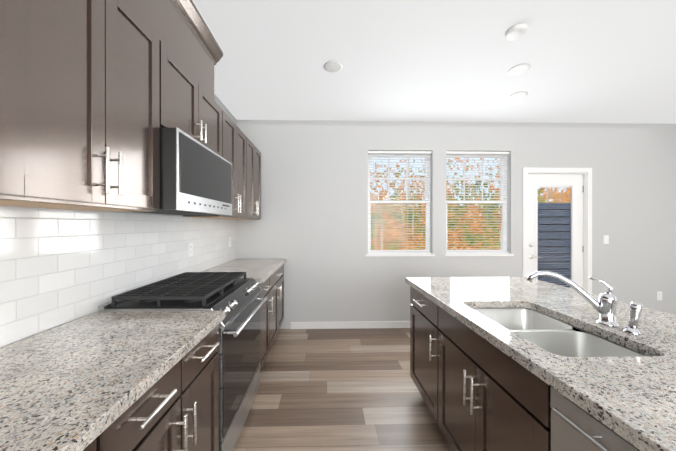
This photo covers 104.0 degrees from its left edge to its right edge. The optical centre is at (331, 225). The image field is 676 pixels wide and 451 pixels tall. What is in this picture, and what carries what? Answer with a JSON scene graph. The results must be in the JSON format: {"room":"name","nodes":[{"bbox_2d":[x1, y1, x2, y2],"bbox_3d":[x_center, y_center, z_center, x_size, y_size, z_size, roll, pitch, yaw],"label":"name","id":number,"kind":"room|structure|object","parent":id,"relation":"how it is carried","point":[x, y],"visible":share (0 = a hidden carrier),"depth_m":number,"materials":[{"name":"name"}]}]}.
{"room":"kitchen","nodes":[
{"label":"kitchen","id":0,"kind":"room"},
{"bbox_2d":[0,93,236,347],"bbox_3d":[-1.234,-0.007,0.065,0.160,2.720,6.720,0,0,-1],"label":"wall","id":1,"kind":"structure","parent":0,"point":[224,108],"depth_m":2.65,"materials":[{"name":"grey paint"}]},
{"bbox_2d":[0,0,35,203],"bbox_3d":[-0.999,-0.509,0.331,0.317,0.878,0.789,0,0,-1],"label":"upper cabinet","id":2,"kind":"object","parent":1,"relation":"attached to","point":[17,17],"depth_m":0.72,"materials":[{"name":"brown wood"}]},
{"bbox_2d":[0,0,163,211],"bbox_3d":[-1.014,-0.510,0.963,0.317,0.878,0.727,0,0,-1],"label":"upper cabinet","id":3,"kind":"object","parent":1,"relation":"attached to","point":[96,96],"depth_m":0.97,"materials":[{"name":"brown wood"}]},
{"bbox_2d":[0,206,236,346],"bbox_3d":[-1.171,0.266,0.867,0.002,0.672,5.120,0,0,-1],"label":"tile backsplash","id":4,"kind":"structure","parent":1,"relation":"attached to","point":[58,267],"depth_m":1.25,"materials":[{"name":"white tile"}]},
{"bbox_2d":[188,243,192,256],"bbox_3d":[-1.198,0.205,2.242,0.008,0.115,0.072,0,0,-1],"label":"outlet","id":5,"kind":"object","parent":4,"relation":"attached to","point":[190,249],"visible":1,"depth_m":2.23,"materials":[{"name":"white plastic"}]},
{"bbox_2d":[136,0,215,91],"bbox_3d":[-1.013,-1.118,0.184,0.282,0.340,3.750,0,0,-1],"label":"upper cabinet","id":6,"kind":"object","parent":1,"relation":"attached to","point":[169,16],"depth_m":1.60,"materials":[{"name":"brown wood"}]},
{"bbox_2d":[164,36,223,157],"bbox_3d":[-1.032,-0.726,1.729,0.317,0.448,0.803,0,0,-1],"label":"upper cabinet","id":7,"kind":"object","parent":1,"relation":"attached to","point":[190,106],"depth_m":1.64,"materials":[{"name":"brown wood"}]},
{"bbox_2d":[140,127,231,215],"bbox_3d":[-0.989,-0.288,1.731,0.401,0.421,0.790,0,0,-1],"label":"microwave","id":8,"kind":"object","parent":7,"relation":"attached to","point":[195,177],"visible":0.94,"depth_m":1.49,"materials":[{"name":"silver metal"}]},
{"bbox_2d":[183,112,251,219],"bbox_3d":[-1.050,-0.512,2.487,0.317,0.878,0.711,0,0,-1],"label":"upper cabinet","id":9,"kind":"object","parent":1,"relation":"attached to","point":[235,141],"depth_m":2.50,"materials":[{"name":"brown wood"}]},
{"bbox_2d":[248,139,260,219],"bbox_3d":[-1.063,-0.513,3.071,0.317,0.878,0.709,0,0,-1],"label":"upper cabinet","id":10,"kind":"object","parent":1,"relation":"attached to","point":[254,155],"depth_m":3.10,"materials":[{"name":"brown wood"}]},
{"bbox_2d":[234,328,451,450],"bbox_3d":[2.146,1.393,0.147,6.920,0.080,7.040,0,0,-1],"label":"floor","id":11,"kind":"structure","parent":0,"point":[337,389],"depth_m":2.06,"materials":[{"name":"brown wood"}]},
{"bbox_2d":[83,406,130,450],"bbox_3d":[-0.850,0.913,0.303,0.612,0.880,0.761,0,0,-1],"label":"base cabinet","id":12,"kind":"object","parent":11,"relation":"on","point":[117,437],"depth_m":0.68,"materials":[{"name":"black wood"}]},
{"bbox_2d":[0,258,285,450],"bbox_3d":[-0.849,0.452,0.873,0.642,0.040,5.117,0,0,-1],"label":"countertop","id":13,"kind":"structure","parent":12,"relation":"on","point":[81,383],"depth_m":0.81,"materials":[{"name":"stone"}]},
{"bbox_2d":[131,324,218,450],"bbox_3d":[-0.865,0.912,0.945,0.612,0.880,0.775,0,0,-1],"label":"base cabinet","id":14,"kind":"object","parent":11,"relation":"on","point":[175,407],"depth_m":1.00,"materials":[{"name":"black wood"}]},
{"bbox_2d":[98,272,266,450],"bbox_3d":[-0.845,0.860,1.736,0.684,0.981,0.794,0,0,-1],"label":"range","id":15,"kind":"object","parent":11,"relation":"on","point":[235,297],"visible":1,"depth_m":1.55,"materials":[{"name":"black metal"}]},
{"bbox_2d":[259,276,270,372],"bbox_3d":[-0.899,0.910,2.367,0.612,0.880,0.460,0,0,-1],"label":"base cabinet","id":16,"kind":"object","parent":11,"relation":"on","point":[265,310],"depth_m":2.38,"materials":[{"name":"black wood"}]},
{"bbox_2d":[271,264,283,347],"bbox_3d":[-0.912,0.909,2.951,0.612,0.880,0.960,0,0,-1],"label":"base cabinet","id":17,"kind":"object","parent":11,"relation":"on","point":[277,278],"depth_m":2.95,"materials":[{"name":"black wood"}]},
{"bbox_2d":[410,286,550,450],"bbox_3d":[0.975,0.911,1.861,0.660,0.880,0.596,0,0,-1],"label":"base cabinet","id":18,"kind":"object","parent":11,"relation":"on","point":[477,392],"depth_m":1.23,"materials":[{"name":"black wood"}]},
{"bbox_2d":[405,277,675,450],"bbox_3d":[1.156,0.452,0.754,1.030,0.040,2.884,0,0,-1],"label":"countertop","id":19,"kind":"structure","parent":18,"relation":"on","point":[631,400],"depth_m":0.91,"materials":[{"name":"stone"}]},
{"bbox_2d":[472,308,645,356],"bbox_3d":[0.932,0.567,1.189,0.440,0.188,0.673,0,0,-1],"label":"sink basin","id":20,"kind":"object","parent":19,"relation":"in","point":[549,334],"visible":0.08,"depth_m":1.18,"materials":[{"name":"silver metal"}]},
{"bbox_2d":[526,271,642,334],"bbox_3d":[1.090,0.321,1.160,0.302,0.218,0.256,0,0,-1],"label":"kitchen faucet","id":21,"kind":"object","parent":19,"relation":"on","point":[605,306],"visible":1,"depth_m":1.14,"materials":[{"name":"silver metal"}]},
{"bbox_2d":[551,387,639,450],"bbox_3d":[0.972,0.917,0.513,0.669,0.870,0.602,0,0,-1],"label":"dishwasher","id":22,"kind":"object","parent":11,"relation":"on","point":[574,427],"visible":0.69,"depth_m":0.72,"materials":[{"name":"silver metal"}]},
{"bbox_2d":[192,0,675,123],"bbox_3d":[2.146,-1.407,0.143,6.920,0.080,7.040,0,0,-1],"label":"ceiling","id":23,"kind":"structure","parent":0,"point":[601,61],"depth_m":2.18,"materials":[{"name":"grey paint"}]},
{"bbox_2d":[324,61,342,72],"bbox_3d":[0.015,-1.365,2.273,0.166,0.010,0.166,0,0,-1],"label":"recessed light","id":24,"kind":"object","parent":23,"relation":"in","point":[333,66],"visible":1,"depth_m":2.26,"materials":[{"name":"white plastic"}]},
{"bbox_2d":[505,23,528,39],"bbox_3d":[1.295,-1.351,1.850,0.136,0.036,0.136,0,0,-1],"label":"smoke detector","id":25,"kind":"object","parent":23,"relation":"attached to","point":[516,31],"visible":1,"depth_m":1.82,"materials":[{"name":"white plastic"}]},
{"bbox_2d":[509,91,527,99],"bbox_3d":[1.963,-1.365,2.779,0.166,0.010,0.166,0,0,-1],"label":"recessed light","id":26,"kind":"object","parent":23,"relation":"in","point":[519,95],"visible":1,"depth_m":2.76,"materials":[{"name":"white"}]},
{"bbox_2d":[508,63,530,74],"bbox_3d":[1.640,-1.365,2.311,0.166,0.010,0.166,0,0,-1],"label":"recessed light","id":27,"kind":"object","parent":23,"relation":"in","point":[519,69],"visible":1,"depth_m":2.30,"materials":[{"name":"white"}]},
{"bbox_2d":[237,120,675,328],"bbox_3d":[2.064,-0.012,3.584,6.920,2.720,0.160,0,0,-1],"label":"wall","id":28,"kind":"structure","parent":0,"point":[311,225],"depth_m":3.48,"materials":[{"name":"grey paint"}]},
{"bbox_2d":[291,321,409,328],"bbox_3d":[0.989,1.303,3.473,3.045,0.090,0.013,0,0,-1],"label":"baseboard","id":29,"kind":"structure","parent":28,"relation":"attached to","point":[350,325],"depth_m":3.44,"materials":[{"name":"white wood"}]},
{"bbox_2d":[366,155,434,255],"bbox_3d":[0.901,-0.293,3.540,0.909,1.394,0.172,0,0,-1],"label":"window","id":30,"kind":"structure","parent":28,"relation":"in","point":[401,202],"depth_m":3.56,"materials":[{"name":"white plastic"}]},
{"bbox_2d":[368,151,430,253],"bbox_3d":[0.902,-0.307,3.516,0.847,1.362,0.028,0,0,-1],"label":"window blind","id":31,"kind":"object","parent":30,"relation":"attached to","point":[399,152],"visible":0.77,"depth_m":3.51,"materials":[{"name":"white plastic"}]},
{"bbox_2d":[444,154,513,255],"bbox_3d":[1.949,-0.293,3.565,0.921,1.394,0.172,0,0,-1],"label":"window","id":32,"kind":"structure","parent":28,"relation":"in","point":[503,235],"depth_m":3.59,"materials":[{"name":"white plastic"}]},
{"bbox_2d":[446,151,508,253],"bbox_3d":[1.950,-0.307,3.541,0.859,1.362,0.028,0,0,-1],"label":"window blind","id":33,"kind":"object","parent":32,"relation":"attached to","point":[465,153],"visible":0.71,"depth_m":3.54,"materials":[{"name":"white plastic"}]},
{"bbox_2d":[522,167,591,292],"bbox_3d":[3.004,0.289,3.590,0.934,2.117,0.172,0,0,-1],"label":"patio door","id":34,"kind":"structure","parent":28,"relation":"in","point":[578,181],"depth_m":3.55,"materials":[{"name":"white wood"}]},
{"bbox_2d":[603,235,608,243],"bbox_3d":[3.676,0.188,3.537,0.072,0.115,0.008,0,0,-1],"label":"switch plate","id":35,"kind":"object","parent":28,"relation":"attached to","point":[605,239],"visible":1,"depth_m":3.54,"materials":[{"name":"white plastic"}]},
{"bbox_2d":[657,292,661,299],"bbox_3d":[4.416,0.948,3.556,0.072,0.115,0.008,0,0,-1],"label":"electrical outlet","id":36,"kind":"object","parent":28,"relation":"attached to","point":[659,295],"visible":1,"depth_m":3.55,"materials":[{"name":"white plastic"}]},
{"label":"outside","id":37,"kind":"structure","parent":0,"visible":0},
{"bbox_3d":[3.357,1.551,8.123,25.000,0.180,8.830,0,0,-1],"label":"ground","id":38,"kind":"structure","parent":37,"visible":0},
{"bbox_2d":[538,203,570,287],"bbox_3d":[4.997,0.480,5.389,2.650,1.970,0.130,0,0,-1],"label":"fence","id":39,"kind":"object","parent":38,"relation":"on","point":[556,236],"depth_m":5.31,"materials":[{"name":"blue"}]},
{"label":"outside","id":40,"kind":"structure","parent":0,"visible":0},
{"bbox_2d":[370,157,570,249],"bbox_3d":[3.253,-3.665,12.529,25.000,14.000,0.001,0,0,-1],"label":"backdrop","id":41,"kind":"structure","parent":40,"point":[543,196],"depth_m":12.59,"materials":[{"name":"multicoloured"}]}
]}

